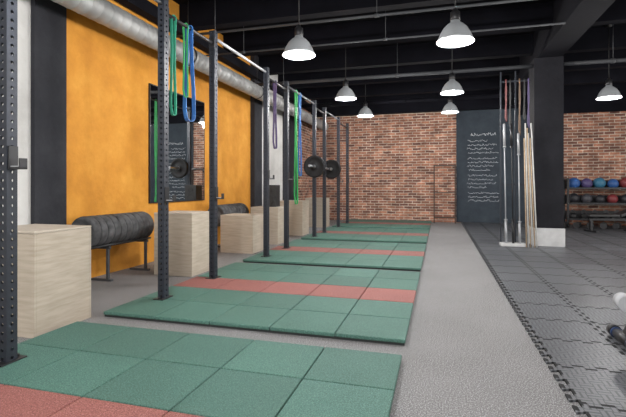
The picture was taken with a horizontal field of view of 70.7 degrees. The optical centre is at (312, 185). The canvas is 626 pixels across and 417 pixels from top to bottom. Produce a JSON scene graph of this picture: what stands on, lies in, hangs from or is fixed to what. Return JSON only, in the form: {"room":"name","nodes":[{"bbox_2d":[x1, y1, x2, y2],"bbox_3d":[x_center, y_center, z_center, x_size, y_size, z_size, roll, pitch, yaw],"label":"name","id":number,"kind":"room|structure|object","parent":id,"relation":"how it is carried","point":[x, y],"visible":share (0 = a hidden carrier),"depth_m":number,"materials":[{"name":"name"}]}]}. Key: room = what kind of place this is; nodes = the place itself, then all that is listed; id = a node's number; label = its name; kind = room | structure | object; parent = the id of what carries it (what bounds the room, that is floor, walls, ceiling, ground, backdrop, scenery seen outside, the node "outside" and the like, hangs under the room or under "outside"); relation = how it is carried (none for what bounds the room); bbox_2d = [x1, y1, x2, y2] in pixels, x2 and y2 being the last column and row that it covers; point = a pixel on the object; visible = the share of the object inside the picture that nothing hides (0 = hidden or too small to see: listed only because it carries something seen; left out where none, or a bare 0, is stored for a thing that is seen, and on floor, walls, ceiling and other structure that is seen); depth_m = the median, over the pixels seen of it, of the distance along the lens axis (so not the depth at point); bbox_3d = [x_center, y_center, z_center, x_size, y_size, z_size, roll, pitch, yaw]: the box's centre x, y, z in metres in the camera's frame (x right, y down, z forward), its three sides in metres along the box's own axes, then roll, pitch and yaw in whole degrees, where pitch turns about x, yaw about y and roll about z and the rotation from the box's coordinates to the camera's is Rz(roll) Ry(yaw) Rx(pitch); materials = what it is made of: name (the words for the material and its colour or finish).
{"room":"gym","nodes":[
{"label":"gym","id":0,"kind":"room"},
{"bbox_2d":[2,0,311,277],"bbox_3d":[-2.499,-0.900,6.175,0.200,4.000,17.500,0,0,16],"label":"wall","id":1,"kind":"structure","parent":0,"point":[109,72],"depth_m":5.79,"materials":[{"name":"orange paint"}]},
{"bbox_2d":[31,0,66,224],"bbox_3d":[-2.797,-0.900,4.679,0.050,4.000,0.400,0,0,16],"label":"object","id":2,"kind":"structure","parent":1,"relation":"attached to","point":[48,17],"depth_m":4.63,"materials":[{"name":"paint"}]},
{"bbox_2d":[148,83,204,202],"bbox_3d":[-2.132,-0.610,7.042,0.027,1.720,1.530,0,0,16],"label":"wall mirror","id":3,"kind":"object","parent":1,"relation":"attached to","point":[186,139],"visible":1,"depth_m":7.05,"materials":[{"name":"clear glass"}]},
{"bbox_2d":[115,0,311,112],"bbox_3d":[-2.324,-2.435,5.968,0.150,0.170,17.200,0,0,16],"label":"trim","id":4,"kind":"structure","parent":1,"relation":"attached to","point":[148,10],"depth_m":7.54,"materials":[{"name":"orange paint"}]},
{"bbox_2d":[250,55,261,213],"bbox_3d":[-1.274,-0.900,9.917,0.100,4.000,0.430,0,0,16],"label":"trim","id":5,"kind":"structure","parent":1,"relation":"attached to","point":[255,104],"depth_m":9.75,"materials":[{"name":"paint"}]},
{"bbox_2d":[179,0,478,30],"bbox_3d":[3.411,-2.710,5.567,11.500,0.380,0.180,0,0,16],"label":"ceiling beam","id":6,"kind":"structure","parent":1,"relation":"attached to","point":[215,14],"depth_m":6.63,"materials":[{"name":"black paint"}]},
{"bbox_2d":[223,0,625,56],"bbox_3d":[3.823,-2.710,7.009,11.500,0.380,0.180,0,0,16],"label":"beam","id":7,"kind":"structure","parent":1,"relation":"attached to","point":[535,13],"depth_m":7.54,"materials":[{"name":"black paint"}]},
{"bbox_2d":[259,25,625,74],"bbox_3d":[4.236,-2.710,8.451,11.500,0.380,0.180,0,0,16],"label":"beam","id":8,"kind":"structure","parent":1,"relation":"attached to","point":[593,39],"depth_m":8.91,"materials":[{"name":"black paint"}]},
{"bbox_2d":[278,49,625,88],"bbox_3d":[4.648,-2.710,9.894,11.500,0.380,0.180,0,0,16],"label":"trim","id":9,"kind":"structure","parent":1,"relation":"attached to","point":[621,53],"depth_m":10.30,"materials":[{"name":"black paint"}]},
{"bbox_2d":[297,68,625,99],"bbox_3d":[5.060,-2.710,11.336,11.500,0.380,0.180,0,0,16],"label":"trim","id":10,"kind":"structure","parent":1,"relation":"attached to","point":[618,75],"depth_m":11.74,"materials":[{"name":"black paint"}]},
{"bbox_2d":[2,220,625,416],"bbox_3d":[3.077,1.169,4.581,11.800,0.162,17.900,0,0,16],"label":"floor","id":11,"kind":"structure","parent":0,"point":[466,351],"depth_m":3.48,"materials":[{"name":"grey rubber"}]},
{"bbox_2d":[2,224,90,337],"bbox_3d":[-2.220,0.715,3.515,0.604,0.770,0.544,0,0,16],"label":"box","id":12,"kind":"object","parent":11,"relation":"on","point":[54,260],"visible":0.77,"depth_m":3.34,"materials":[{"name":"brown wood"}]},
{"bbox_2d":[91,237,150,281],"bbox_3d":[-2.398,0.884,5.329,0.290,0.432,1.090,0,0,16],"label":"storage rack","id":13,"kind":"object","parent":11,"relation":"on","point":[145,240],"visible":0.81,"depth_m":5.13,"materials":[{"name":"black metal"}]},
{"bbox_2d":[71,216,100,246],"bbox_3d":[-2.519,0.515,4.885,0.359,0.359,0.098,0,0,16],"label":"bumper plate","id":14,"kind":"object","parent":13,"relation":"on","point":[95,227],"visible":0.33,"depth_m":4.83,"materials":[{"name":"grey rubber"}]},
{"bbox_2d":[90,216,107,245],"bbox_3d":[-2.491,0.515,4.985,0.360,0.360,0.098,0,0,16],"label":"bumper plate","id":15,"kind":"object","parent":13,"relation":"on","point":[104,228],"visible":0.24,"depth_m":4.93,"materials":[{"name":"grey rubber"}]},
{"bbox_2d":[95,215,114,244],"bbox_3d":[-2.462,0.515,5.085,0.360,0.360,0.098,0,0,16],"label":"bumper plate","id":16,"kind":"object","parent":13,"relation":"on","point":[111,230],"visible":0.21,"depth_m":5.03,"materials":[{"name":"grey rubber"}]},
{"bbox_2d":[104,214,120,243],"bbox_3d":[-2.434,0.515,5.185,0.360,0.360,0.098,0,0,16],"label":"bumper plate","id":17,"kind":"object","parent":13,"relation":"on","point":[114,220],"visible":0.17,"depth_m":5.13,"materials":[{"name":"grey rubber"}]},
{"bbox_2d":[109,214,126,242],"bbox_3d":[-2.405,0.515,5.285,0.359,0.359,0.098,0,0,16],"label":"bumper plate","id":18,"kind":"object","parent":13,"relation":"on","point":[121,220],"visible":0.23,"depth_m":5.23,"materials":[{"name":"grey rubber"}]},
{"bbox_2d":[117,213,132,241],"bbox_3d":[-2.377,0.515,5.385,0.360,0.360,0.098,0,0,16],"label":"bumper plate","id":19,"kind":"object","parent":13,"relation":"on","point":[126,218],"visible":0.22,"depth_m":5.33,"materials":[{"name":"grey rubber"}]},
{"bbox_2d":[121,213,137,240],"bbox_3d":[-2.348,0.515,5.485,0.360,0.360,0.098,0,0,16],"label":"bumper plate","id":20,"kind":"object","parent":13,"relation":"on","point":[132,218],"visible":0.19,"depth_m":5.43,"materials":[{"name":"grey rubber"}]},
{"bbox_2d":[129,212,143,239],"bbox_3d":[-2.319,0.515,5.585,0.359,0.359,0.098,0,0,16],"label":"bumper plate","id":21,"kind":"object","parent":13,"relation":"on","point":[138,218],"visible":0.17,"depth_m":5.53,"materials":[{"name":"grey rubber"}]},
{"bbox_2d":[133,212,148,238],"bbox_3d":[-2.291,0.515,5.685,0.359,0.359,0.098,0,0,16],"label":"bumper plate","id":22,"kind":"object","parent":13,"relation":"on","point":[145,220],"visible":0.14,"depth_m":5.63,"materials":[{"name":"grey rubber"}]},
{"bbox_2d":[140,211,153,237],"bbox_3d":[-2.262,0.515,5.785,0.359,0.359,0.098,0,0,16],"label":"bumper plate","id":23,"kind":"object","parent":13,"relation":"on","point":[150,220],"visible":0.21,"depth_m":5.73,"materials":[{"name":"grey rubber"}]},
{"bbox_2d":[154,211,208,276],"bbox_3d":[-1.651,0.715,5.630,0.534,0.770,0.484,0,0,16],"label":"box","id":24,"kind":"object","parent":11,"relation":"on","point":[188,230],"visible":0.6,"depth_m":5.40,"materials":[{"name":"brown wood"}]},
{"bbox_2d":[0,321,401,416],"bbox_3d":[-0.985,1.077,1.904,2.494,0.044,2.494,0,0,16],"label":"platform","id":25,"kind":"object","parent":11,"relation":"on","point":[76,369],"visible":1,"depth_m":2.46,"materials":[{"name":"green rubber"}]},
{"bbox_2d":[0,0,351,366],"bbox_3d":[-0.529,-0.362,7.119,0.180,2.836,11.370,0,0,16],"label":"rig","id":26,"kind":"object","parent":25,"relation":"on","point":[9,151],"visible":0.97,"depth_m":4.13,"materials":[{"name":"black metal"}]},
{"bbox_2d":[169,15,176,115],"bbox_3d":[-1.368,-1.178,4.312,0.055,0.984,0.060,0,0,34],"label":"band","id":27,"kind":"object","parent":26,"relation":"hanging from","point":[172,29],"visible":0.94,"depth_m":4.31,"materials":[{"name":"rubber"}]},
{"bbox_2d":[182,23,188,97],"bbox_3d":[-1.307,-1.288,4.523,0.042,0.764,0.060,0,0,43],"label":"band","id":28,"kind":"object","parent":26,"relation":"hanging from","point":[185,23],"visible":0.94,"depth_m":4.52,"materials":[{"name":"rubber"}]},
{"bbox_2d":[183,25,195,121],"bbox_3d":[-1.288,-1.168,4.591,0.075,1.004,0.108,0,0,37],"label":"band","id":29,"kind":"object","parent":26,"relation":"hanging from","point":[190,33],"visible":0.88,"depth_m":4.61,"materials":[{"name":"rubber"}]},
{"bbox_2d":[272,80,276,148],"bbox_3d":[-0.604,-1.128,6.985,0.055,1.084,0.060,0,0,37],"label":"band","id":30,"kind":"object","parent":26,"relation":"hanging from","point":[274,84],"visible":0.93,"depth_m":6.98,"materials":[{"name":"rubber"}]},
{"bbox_2d":[294,90,297,203],"bbox_3d":[-0.310,-0.704,8.014,0.050,2.075,0.068,0,0,37],"label":"band","id":31,"kind":"object","parent":26,"relation":"hanging from","point":[295,93],"visible":0.93,"depth_m":8.00,"materials":[{"name":"rubber"}]},
{"bbox_2d":[298,93,301,175],"bbox_3d":[-0.247,-0.964,8.235,0.050,1.555,0.068,0,0,37],"label":"band","id":32,"kind":"object","parent":26,"relation":"hanging from","point":[299,96],"visible":0.91,"depth_m":8.21,"materials":[{"name":"rubber"}]},
{"bbox_3d":[0.231,-0.394,9.606,0.072,0.072,2.200,0,0,16],"label":"barbell","id":33,"kind":"object","parent":26,"relation":"on","visible":0},
{"bbox_2d":[304,155,325,177],"bbox_3d":[0.032,-0.394,8.909,0.450,0.450,0.070,0,0,16],"label":"bumper plate","id":34,"kind":"object","parent":33,"relation":"on","point":[319,163],"visible":0.94,"depth_m":8.88,"materials":[{"name":"black rubber"}]},
{"bbox_2d":[326,159,340,178],"bbox_3d":[0.430,-0.394,10.303,0.450,0.450,0.070,0,0,16],"label":"bumper plate","id":35,"kind":"object","parent":33,"relation":"on","point":[336,168],"visible":0.73,"depth_m":10.27,"materials":[{"name":"black rubber"}]},
{"bbox_2d":[220,213,262,253],"bbox_3d":[-1.185,0.790,7.463,0.584,0.620,0.504,0,0,16],"label":"box","id":36,"kind":"object","parent":11,"relation":"on","point":[239,232],"visible":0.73,"depth_m":7.24,"materials":[{"name":"brown wood"}]},
{"bbox_2d":[104,262,419,345],"bbox_3d":[-0.224,1.077,4.567,2.494,0.044,2.494,0,0,16],"label":"platform","id":37,"kind":"object","parent":11,"relation":"on","point":[352,304],"visible":0.98,"depth_m":3.94,"materials":[{"name":"green rubber"}]},
{"bbox_2d":[251,206,283,244],"bbox_3d":[-0.854,0.750,8.565,0.554,0.700,0.504,0,0,16],"label":"box","id":38,"kind":"object","parent":11,"relation":"on","point":[276,214],"visible":0.53,"depth_m":8.29,"materials":[{"name":"brown wood"}]},
{"bbox_2d":[269,185,279,206],"bbox_3d":[-0.803,0.190,8.545,0.260,0.420,0.250,0,0,16],"label":"speaker","id":39,"kind":"object","parent":38,"relation":"on","point":[274,190],"visible":0.67,"depth_m":8.43},
{"bbox_2d":[280,200,308,235],"bbox_3d":[-0.428,0.715,10.055,0.554,0.770,0.504,0,0,16],"label":"box","id":40,"kind":"object","parent":11,"relation":"on","point":[298,213],"visible":0.59,"depth_m":9.80,"materials":[{"name":"brown wood"}]},
{"bbox_2d":[305,198,329,227],"bbox_3d":[0.121,0.715,11.978,0.554,0.770,0.504,0,0,16],"label":"box","id":41,"kind":"object","parent":11,"relation":"on","point":[319,201],"visible":0.59,"depth_m":11.73,"materials":[{"name":"brown wood"}]},
{"bbox_2d":[243,239,425,270],"bbox_3d":[0.529,1.077,7.202,2.494,0.044,2.494,0,0,16],"label":"platform","id":42,"kind":"object","parent":11,"relation":"on","point":[325,253],"visible":0.96,"depth_m":6.70,"materials":[{"name":"green rubber"}]},
{"bbox_2d":[301,227,428,243],"bbox_3d":[1.293,1.077,9.875,2.494,0.044,2.494,0,0,16],"label":"platform","id":43,"kind":"object","parent":11,"relation":"on","point":[392,235],"visible":0.97,"depth_m":9.40,"materials":[{"name":"green rubber"}]},
{"bbox_2d":[332,219,430,229],"bbox_3d":[2.049,1.077,12.519,2.494,0.044,2.494,0,0,16],"label":"platform","id":44,"kind":"object","parent":11,"relation":"on","point":[360,223],"visible":0.98,"depth_m":12.08,"materials":[{"name":"green rubber"}]},
{"bbox_2d":[434,165,455,223],"bbox_3d":[3.919,0.240,13.129,0.628,1.720,0.328,0,0,16],"label":"rack","id":45,"kind":"object","parent":11,"relation":"on","point":[434,165],"visible":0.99,"depth_m":13.01,"materials":[{"name":"brown metal"}]},
{"bbox_2d":[499,71,529,246],"bbox_3d":[3.685,-0.512,8.016,0.520,3.200,0.240,0,0,16],"label":"stand","id":46,"kind":"object","parent":11,"relation":"on","point":[516,244],"visible":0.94,"depth_m":8.16,"materials":[{"name":"white paint"}]},
{"bbox_2d":[503,124,506,242],"bbox_3d":[3.509,-0.053,8.056,0.060,2.182,0.146,0,0,5],"label":"barbell","id":47,"kind":"object","parent":46,"relation":"on","point":[504,129],"visible":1,"depth_m":8.06,"materials":[{"name":"grey metal"}]},
{"bbox_2d":[505,79,506,121],"bbox_3d":[3.568,-1.579,8.153,0.042,0.787,0.060,0,0,31],"label":"band","id":48,"kind":"object","parent":46,"relation":"hanging from","point":[505,79],"visible":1,"depth_m":8.13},
{"bbox_2d":[509,79,510,125],"bbox_3d":[3.635,-1.514,8.134,0.042,0.917,0.060,0,0,31],"label":"band","id":49,"kind":"object","parent":46,"relation":"hanging from","point":[509,79],"visible":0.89,"depth_m":8.12,"materials":[{"name":"black rubber"}]},
{"bbox_2d":[510,123,514,242],"bbox_3d":[3.624,-0.053,8.023,0.060,2.182,0.146,0,0,5],"label":"barbell","id":50,"kind":"object","parent":46,"relation":"on","point":[511,124],"visible":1,"depth_m":8.03,"materials":[{"name":"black metal"}]},
{"bbox_2d":[517,133,520,243],"bbox_3d":[3.735,0.037,7.991,0.066,2.002,0.144,0,0,16],"label":"barbell","id":51,"kind":"object","parent":46,"relation":"on","point":[518,134],"visible":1,"depth_m":7.99,"materials":[{"name":"grey metal"}]},
{"bbox_2d":[518,78,520,134],"bbox_3d":[3.789,-1.450,8.090,0.042,1.047,0.060,0,0,31],"label":"band","id":52,"kind":"object","parent":46,"relation":"hanging from","point":[519,92],"visible":0.98,"depth_m":8.07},
{"bbox_2d":[523,78,525,120],"bbox_3d":[3.866,-1.579,8.068,0.042,0.787,0.060,0,0,31],"label":"band","id":53,"kind":"object","parent":46,"relation":"hanging from","point":[524,111],"visible":1,"depth_m":8.05,"materials":[{"name":"black rubber"}]},
{"bbox_2d":[527,78,529,127],"bbox_3d":[3.933,-1.514,8.049,0.042,0.917,0.060,0,0,31],"label":"band","id":54,"kind":"object","parent":46,"relation":"hanging from","point":[528,88],"visible":1,"depth_m":8.03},
{"bbox_2d":[524,138,526,246],"bbox_3d":[3.796,0.112,7.886,0.020,1.951,0.151,0,0,9],"label":"pole","id":55,"kind":"object","parent":11,"relation":"on","point":[524,138],"visible":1,"depth_m":7.88,"materials":[{"name":"brown wood"}]},
{"bbox_2d":[525,123,528,246],"bbox_3d":[3.828,-0.023,7.892,0.023,2.222,0.186,0,0,7],"label":"pole","id":56,"kind":"object","parent":11,"relation":"on","point":[525,123],"visible":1,"depth_m":7.88,"materials":[{"name":"beige wood"}]},
{"bbox_2d":[526,128,530,246],"bbox_3d":[3.851,0.022,7.870,0.020,2.131,0.155,0,0,1],"label":"pole","id":57,"kind":"object","parent":11,"relation":"on","point":[526,128],"visible":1,"depth_m":7.86,"materials":[{"name":"brown wood"}]},
{"bbox_2d":[528,133,532,247],"bbox_3d":[3.883,0.067,7.876,0.023,2.042,0.190,0,0,0],"label":"pole","id":58,"kind":"object","parent":11,"relation":"on","point":[528,133],"visible":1,"depth_m":7.86,"materials":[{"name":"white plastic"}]},
{"bbox_2d":[529,138,534,247],"bbox_3d":[3.907,0.112,7.854,0.020,1.951,0.161,0,0,-7],"label":"pole","id":59,"kind":"object","parent":11,"relation":"on","point":[529,138],"visible":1,"depth_m":7.84,"materials":[{"name":"brown wood"}]},
{"bbox_2d":[530,123,537,247],"bbox_3d":[3.939,-0.023,7.860,0.023,2.222,0.197,0,0,-6],"label":"pole","id":60,"kind":"object","parent":11,"relation":"on","point":[530,123],"visible":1,"depth_m":7.86,"materials":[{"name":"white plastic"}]},
{"bbox_2d":[529,56,563,228],"bbox_3d":[4.314,-0.610,8.180,0.480,3.420,0.500,0,0,16],"label":"column","id":61,"kind":"structure","parent":11,"relation":"on","point":[546,83],"depth_m":7.94,"materials":[{"name":"black paint"}]},
{"bbox_2d":[527,228,564,246],"bbox_3d":[4.314,0.924,8.180,0.520,0.328,0.540,0,0,16],"label":"trim","id":62,"kind":"structure","parent":61,"relation":"attached to","point":[549,237],"depth_m":7.92,"materials":[{"name":"white paint"}]},
{"bbox_2d":[573,222,580,227],"bbox_3d":[6.862,1.012,11.455,0.147,0.170,0.280,0,0,40],"label":"dumbbell","id":63,"kind":"object","parent":11,"relation":"on","point":[576,224],"visible":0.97,"depth_m":11.36,"materials":[{"name":"metal"}]},
{"bbox_2d":[564,178,625,226],"bbox_3d":[7.755,0.438,11.668,1.950,1.300,0.450,0,0,16],"label":"ball rack","id":64,"kind":"object","parent":11,"relation":"on","point":[566,181],"visible":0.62,"depth_m":11.74,"materials":[{"name":"black metal"}]},
{"bbox_2d":[569,209,576,217],"bbox_3d":[7.005,0.761,11.883,0.200,0.262,0.200,0,0,16],"label":"kettlebell","id":65,"kind":"object","parent":64,"relation":"on","point":[571,215],"visible":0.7,"depth_m":11.82,"materials":[{"name":"black metal"}]},
{"bbox_2d":[569,178,579,186],"bbox_3d":[7.022,-0.076,11.870,0.300,0.300,0.300,0,0,26],"label":"medicine ball","id":66,"kind":"object","parent":64,"relation":"on","point":[573,182],"visible":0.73,"depth_m":11.76,"materials":[{"name":"rubber"}]},
{"bbox_2d":[569,193,579,202],"bbox_3d":[7.027,0.333,11.887,0.281,0.281,0.281,0,0,-10],"label":"medicine ball","id":67,"kind":"object","parent":64,"relation":"on","point":[573,197],"visible":0.77,"depth_m":11.79,"materials":[{"name":"rubber"}]},
{"bbox_2d":[580,210,587,218],"bbox_3d":[7.255,0.761,11.811,0.200,0.262,0.200,0,0,16],"label":"kettlebell","id":68,"kind":"object","parent":64,"relation":"on","point":[581,214],"visible":0.67,"depth_m":11.77,"materials":[{"name":"black metal"}]},
{"bbox_2d":[580,178,592,186],"bbox_3d":[7.315,-0.068,11.790,0.282,0.282,0.282,0,0,-32],"label":"medicine ball","id":69,"kind":"object","parent":64,"relation":"on","point":[586,182],"visible":0.77,"depth_m":11.70,"materials":[{"name":"rubber"}]},
{"bbox_2d":[581,194,591,202],"bbox_3d":[7.315,0.341,11.788,0.266,0.266,0.266,0,0,-16],"label":"medicine ball","id":70,"kind":"object","parent":64,"relation":"on","point":[586,198],"visible":0.9,"depth_m":11.70,"materials":[{"name":"rubber"}]},
{"bbox_2d":[565,210,623,220],"bbox_3d":[7.755,0.788,11.668,1.860,0.240,0.420,0,0,16],"label":"shelf","id":71,"kind":"object","parent":64,"relation":"attached to","point":[567,212],"depth_m":11.88,"materials":[{"name":"black metal"}]},
{"bbox_2d":[565,180,625,188],"bbox_3d":[7.755,-0.032,11.668,1.860,0.240,0.420,0,0,16],"label":"shelf","id":72,"kind":"object","parent":64,"relation":"attached to","point":[566,181],"depth_m":11.65,"materials":[{"name":"black metal"}]},
{"bbox_2d":[565,195,625,204],"bbox_3d":[7.755,0.368,11.668,1.860,0.240,0.420,0,0,16],"label":"shelf","id":73,"kind":"object","parent":64,"relation":"attached to","point":[567,202],"depth_m":11.72,"materials":[{"name":"black metal"}]},
{"bbox_2d":[593,177,605,186],"bbox_3d":[7.614,-0.076,11.727,0.300,0.300,0.300,0,0,-26],"label":"medicine ball","id":74,"kind":"object","parent":64,"relation":"on","point":[598,182],"visible":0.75,"depth_m":11.63,"materials":[{"name":"rubber"}]},
{"bbox_2d":[595,195,604,202],"bbox_3d":[7.602,0.352,11.686,0.243,0.243,0.243,0,0,-13],"label":"medicine ball","id":75,"kind":"object","parent":64,"relation":"on","point":[599,198],"visible":0.87,"depth_m":11.61,"materials":[{"name":"rubber"}]},
{"bbox_2d":[607,194,617,202],"bbox_3d":[7.907,0.345,11.648,0.257,0.257,0.257,0,0,38],"label":"medicine ball","id":76,"kind":"object","parent":64,"relation":"on","point":[611,198],"visible":0.84,"depth_m":11.57,"materials":[{"name":"rubber"}]},
{"bbox_2d":[607,179,618,186],"bbox_3d":[7.896,-0.058,11.609,0.262,0.262,0.262,0,0,12],"label":"medicine ball","id":77,"kind":"object","parent":64,"relation":"on","point":[612,182],"visible":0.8,"depth_m":11.52,"materials":[{"name":"rubber"}]},
{"bbox_2d":[619,177,625,186],"bbox_3d":[8.194,-0.076,11.546,0.300,0.300,0.300,0,0,26],"label":"medicine ball","id":78,"kind":"object","parent":64,"relation":"on","point":[622,182],"visible":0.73,"depth_m":11.49,"materials":[{"name":"rubber"}]},
{"bbox_2d":[620,194,625,202],"bbox_3d":[8.200,0.345,11.564,0.257,0.257,0.256,0,0,-42],"label":"medicine ball","id":79,"kind":"object","parent":64,"relation":"on","point":[623,197],"visible":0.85,"depth_m":11.52,"materials":[{"name":"rubber"}]},
{"bbox_2d":[600,222,606,228],"bbox_3d":[7.439,1.012,11.290,0.147,0.170,0.280,0,0,34],"label":"dumbbell","id":80,"kind":"object","parent":11,"relation":"on","point":[603,225],"visible":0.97,"depth_m":11.19,"materials":[{"name":"rubber"}]},
{"bbox_2d":[583,209,625,232],"bbox_3d":[7.066,0.794,10.453,1.181,0.588,0.500,0,0,2],"label":"weight bench","id":81,"kind":"object","parent":11,"relation":"on","point":[622,213],"visible":1,"depth_m":10.42,"materials":[{"name":"black leather"}]},
{"bbox_2d":[606,292,625,346],"bbox_3d":[3.274,0.743,2.704,2.470,0.690,0.560,0,0,16],"label":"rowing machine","id":82,"kind":"object","parent":11,"relation":"on","point":[619,299],"visible":1,"depth_m":3.04,"materials":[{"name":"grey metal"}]},
{"bbox_2d":[612,222,621,228],"bbox_3d":[7.727,1.012,11.208,0.147,0.170,0.280,0,0,44],"label":"dumbbell","id":83,"kind":"object","parent":11,"relation":"on","point":[617,225],"visible":0.97,"depth_m":11.11,"materials":[{"name":"rubber"}]},
{"bbox_3d":[-1.573,0.884,8.214,0.290,0.432,1.090,0,0,16],"label":"storage rack","id":84,"kind":"object","parent":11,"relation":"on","visible":0},
{"bbox_2d":[208,205,226,224],"bbox_3d":[-1.695,0.515,7.770,0.360,0.360,0.098,0,0,16],"label":"bumper plate","id":85,"kind":"object","parent":84,"relation":"on","point":[221,210],"visible":0.27,"depth_m":7.72,"materials":[{"name":"grey rubber"}]},
{"bbox_2d":[173,0,625,56],"bbox_3d":[3.125,-3.000,4.567,11.900,0.200,17.900,0,0,16],"label":"ceiling","id":86,"kind":"structure","parent":0,"point":[180,2],"depth_m":7.68,"materials":[{"name":"black paint"}]},
{"bbox_2d":[52,0,328,129],"bbox_3d":[-2.006,-2.347,6.083,0.292,1.106,17.395,0,0,16],"label":"air duct","id":87,"kind":"object","parent":86,"relation":"hanging from","point":[103,12],"visible":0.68,"depth_m":5.57,"materials":[{"name":"silver metal"}]},
{"bbox_2d":[282,0,314,59],"bbox_3d":[-0.170,-2.229,5.301,0.400,1.341,0.400,0,0,16],"label":"pendant lamp","id":88,"kind":"object","parent":86,"relation":"hanging from","point":[298,47],"visible":1,"depth_m":5.24,"materials":[{"name":"silver metal"}]},
{"bbox_2d":[295,25,302,35],"bbox_3d":[-0.170,-1.866,5.301,0.104,0.128,0.104,0,0,16],"label":"socket","id":89,"kind":"object","parent":88,"relation":"attached to","point":[298,30],"depth_m":5.26,"materials":[{"name":"black metal"}]},
{"bbox_2d":[335,48,355,100],"bbox_3d":[0.611,-2.259,8.250,0.400,1.281,0.400,0,0,16],"label":"pendant lamp","id":90,"kind":"object","parent":86,"relation":"hanging from","point":[345,93],"visible":0.94,"depth_m":8.19,"materials":[{"name":"silver metal"}]},
{"bbox_2d":[343,79,347,85],"bbox_3d":[0.611,-1.926,8.250,0.104,0.128,0.104,0,0,16],"label":"socket","id":91,"kind":"object","parent":90,"relation":"attached to","point":[345,83],"depth_m":8.21,"materials":[{"name":"black metal"}]},
{"bbox_2d":[176,0,530,37],"bbox_3d":[0.516,-2.577,5.989,5.698,0.646,0.052,0,0,16],"label":"ceiling pipe","id":92,"kind":"object","parent":86,"relation":"attached to","point":[376,14],"visible":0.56,"depth_m":5.90,"materials":[{"name":"metal"}]},
{"bbox_2d":[358,84,372,116],"bbox_3d":[1.303,-2.314,10.964,0.400,1.171,0.400,0,0,16],"label":"pendant lamp","id":93,"kind":"object","parent":86,"relation":"hanging from","point":[365,111],"visible":0.96,"depth_m":10.89,"materials":[{"name":"silver metal"}]},
{"bbox_2d":[206,11,565,55],"bbox_3d":[0.790,-2.579,6.950,5.698,0.642,0.044,0,0,16],"label":"ceiling pipe","id":94,"kind":"object","parent":86,"relation":"attached to","point":[559,23],"visible":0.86,"depth_m":6.83,"materials":[{"name":"metal"}]},
{"bbox_2d":[256,57,532,85],"bbox_3d":[1.321,-2.529,8.879,5.658,0.743,0.086,0,0,16],"label":"ceiling pipe","id":95,"kind":"object","parent":86,"relation":"attached to","point":[397,75],"visible":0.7,"depth_m":8.71,"materials":[{"name":"metal"}]},
{"bbox_2d":[297,93,511,107],"bbox_3d":[2.082,-2.521,11.469,5.698,0.758,0.116,0,0,16],"label":"ceiling pipe","id":96,"kind":"object","parent":86,"relation":"attached to","point":[487,96],"visible":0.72,"depth_m":11.32,"materials":[{"name":"metal"}]},
{"bbox_2d":[441,97,458,113],"bbox_3d":[3.236,-2.314,10.412,0.400,1.171,0.400,0,0,16],"label":"pendant lamp","id":97,"kind":"object","parent":86,"relation":"hanging from","point":[449,108],"visible":0.94,"depth_m":10.33,"materials":[{"name":"silver metal"}]},
{"bbox_2d":[440,72,463,94],"bbox_3d":[2.437,-2.259,7.728,0.400,1.281,0.400,0,0,16],"label":"pendant lamp","id":98,"kind":"object","parent":86,"relation":"hanging from","point":[452,87],"visible":0.97,"depth_m":7.66,"materials":[{"name":"silver metal"}]},
{"bbox_2d":[449,72,454,79],"bbox_3d":[2.437,-1.926,7.728,0.104,0.128,0.104,0,0,16],"label":"socket","id":99,"kind":"object","parent":98,"relation":"attached to","point":[451,76],"depth_m":7.69,"materials":[{"name":"black metal"}]},
{"bbox_2d":[436,0,474,47],"bbox_3d":[1.551,-2.229,4.809,0.400,1.341,0.400,0,0,16],"label":"pendant lamp","id":100,"kind":"object","parent":86,"relation":"hanging from","point":[456,33],"visible":1,"depth_m":4.76,"materials":[{"name":"silver metal"}]},
{"bbox_2d":[450,8,459,20],"bbox_3d":[1.551,-1.866,4.809,0.104,0.128,0.104,0,0,16],"label":"socket","id":101,"kind":"object","parent":100,"relation":"attached to","point":[455,14],"depth_m":4.77,"materials":[{"name":"black metal"}]},
{"bbox_2d":[502,0,614,104],"bbox_3d":[3.248,-2.610,4.376,0.400,0.580,17.200,0,0,16],"label":"trim","id":102,"kind":"structure","parent":86,"relation":"attached to","point":[579,16],"depth_m":6.80,"materials":[{"name":"black paint"}]},
{"bbox_2d":[520,82,625,114],"bbox_3d":[8.435,-2.460,11.864,5.300,0.880,0.050,0,0,16],"label":"trim","id":103,"kind":"structure","parent":86,"relation":"attached to","point":[577,98],"depth_m":12.09,"materials":[{"name":"black paint"}]},
{"bbox_2d":[564,58,625,65],"bbox_3d":[7.080,-2.529,7.233,5.358,0.743,0.086,0,0,16],"label":"ceiling pipe","id":104,"kind":"object","parent":86,"relation":"attached to","point":[612,60],"visible":0.79,"depth_m":7.80,"materials":[{"name":"metal"}]},
{"bbox_2d":[596,24,621,99],"bbox_3d":[5.327,-2.234,7.942,0.400,1.331,0.400,0,0,16],"label":"pendant lamp","id":105,"kind":"object","parent":86,"relation":"hanging from","point":[608,92],"visible":0.99,"depth_m":7.90,"materials":[{"name":"silver metal"}]},
{"bbox_2d":[605,78,611,84],"bbox_3d":[5.327,-1.876,7.942,0.104,0.128,0.104,0,0,16],"label":"socket","id":106,"kind":"object","parent":105,"relation":"attached to","point":[609,81],"depth_m":7.90,"materials":[{"name":"black metal"}]},
{"bbox_2d":[316,111,625,225],"bbox_3d":[5.557,-0.900,13.076,11.900,4.000,0.200,0,0,16],"label":"wall","id":107,"kind":"structure","parent":0,"point":[393,158],"depth_m":13.63,"materials":[{"name":"brick"}]},
{"bbox_2d":[311,89,518,116],"bbox_3d":[5.495,-2.580,12.860,11.500,0.640,0.250,0,0,16],"label":"trim","id":108,"kind":"structure","parent":107,"relation":"attached to","point":[490,103],"depth_m":13.44,"materials":[{"name":"black paint"}]},
{"bbox_2d":[456,108,528,223],"bbox_3d":[5.549,-0.587,12.955,2.550,3.347,0.036,0,0,16],"label":"blackboard","id":109,"kind":"object","parent":107,"relation":"attached to","point":[477,131],"visible":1,"depth_m":13.06,"materials":[{"name":"paint"}]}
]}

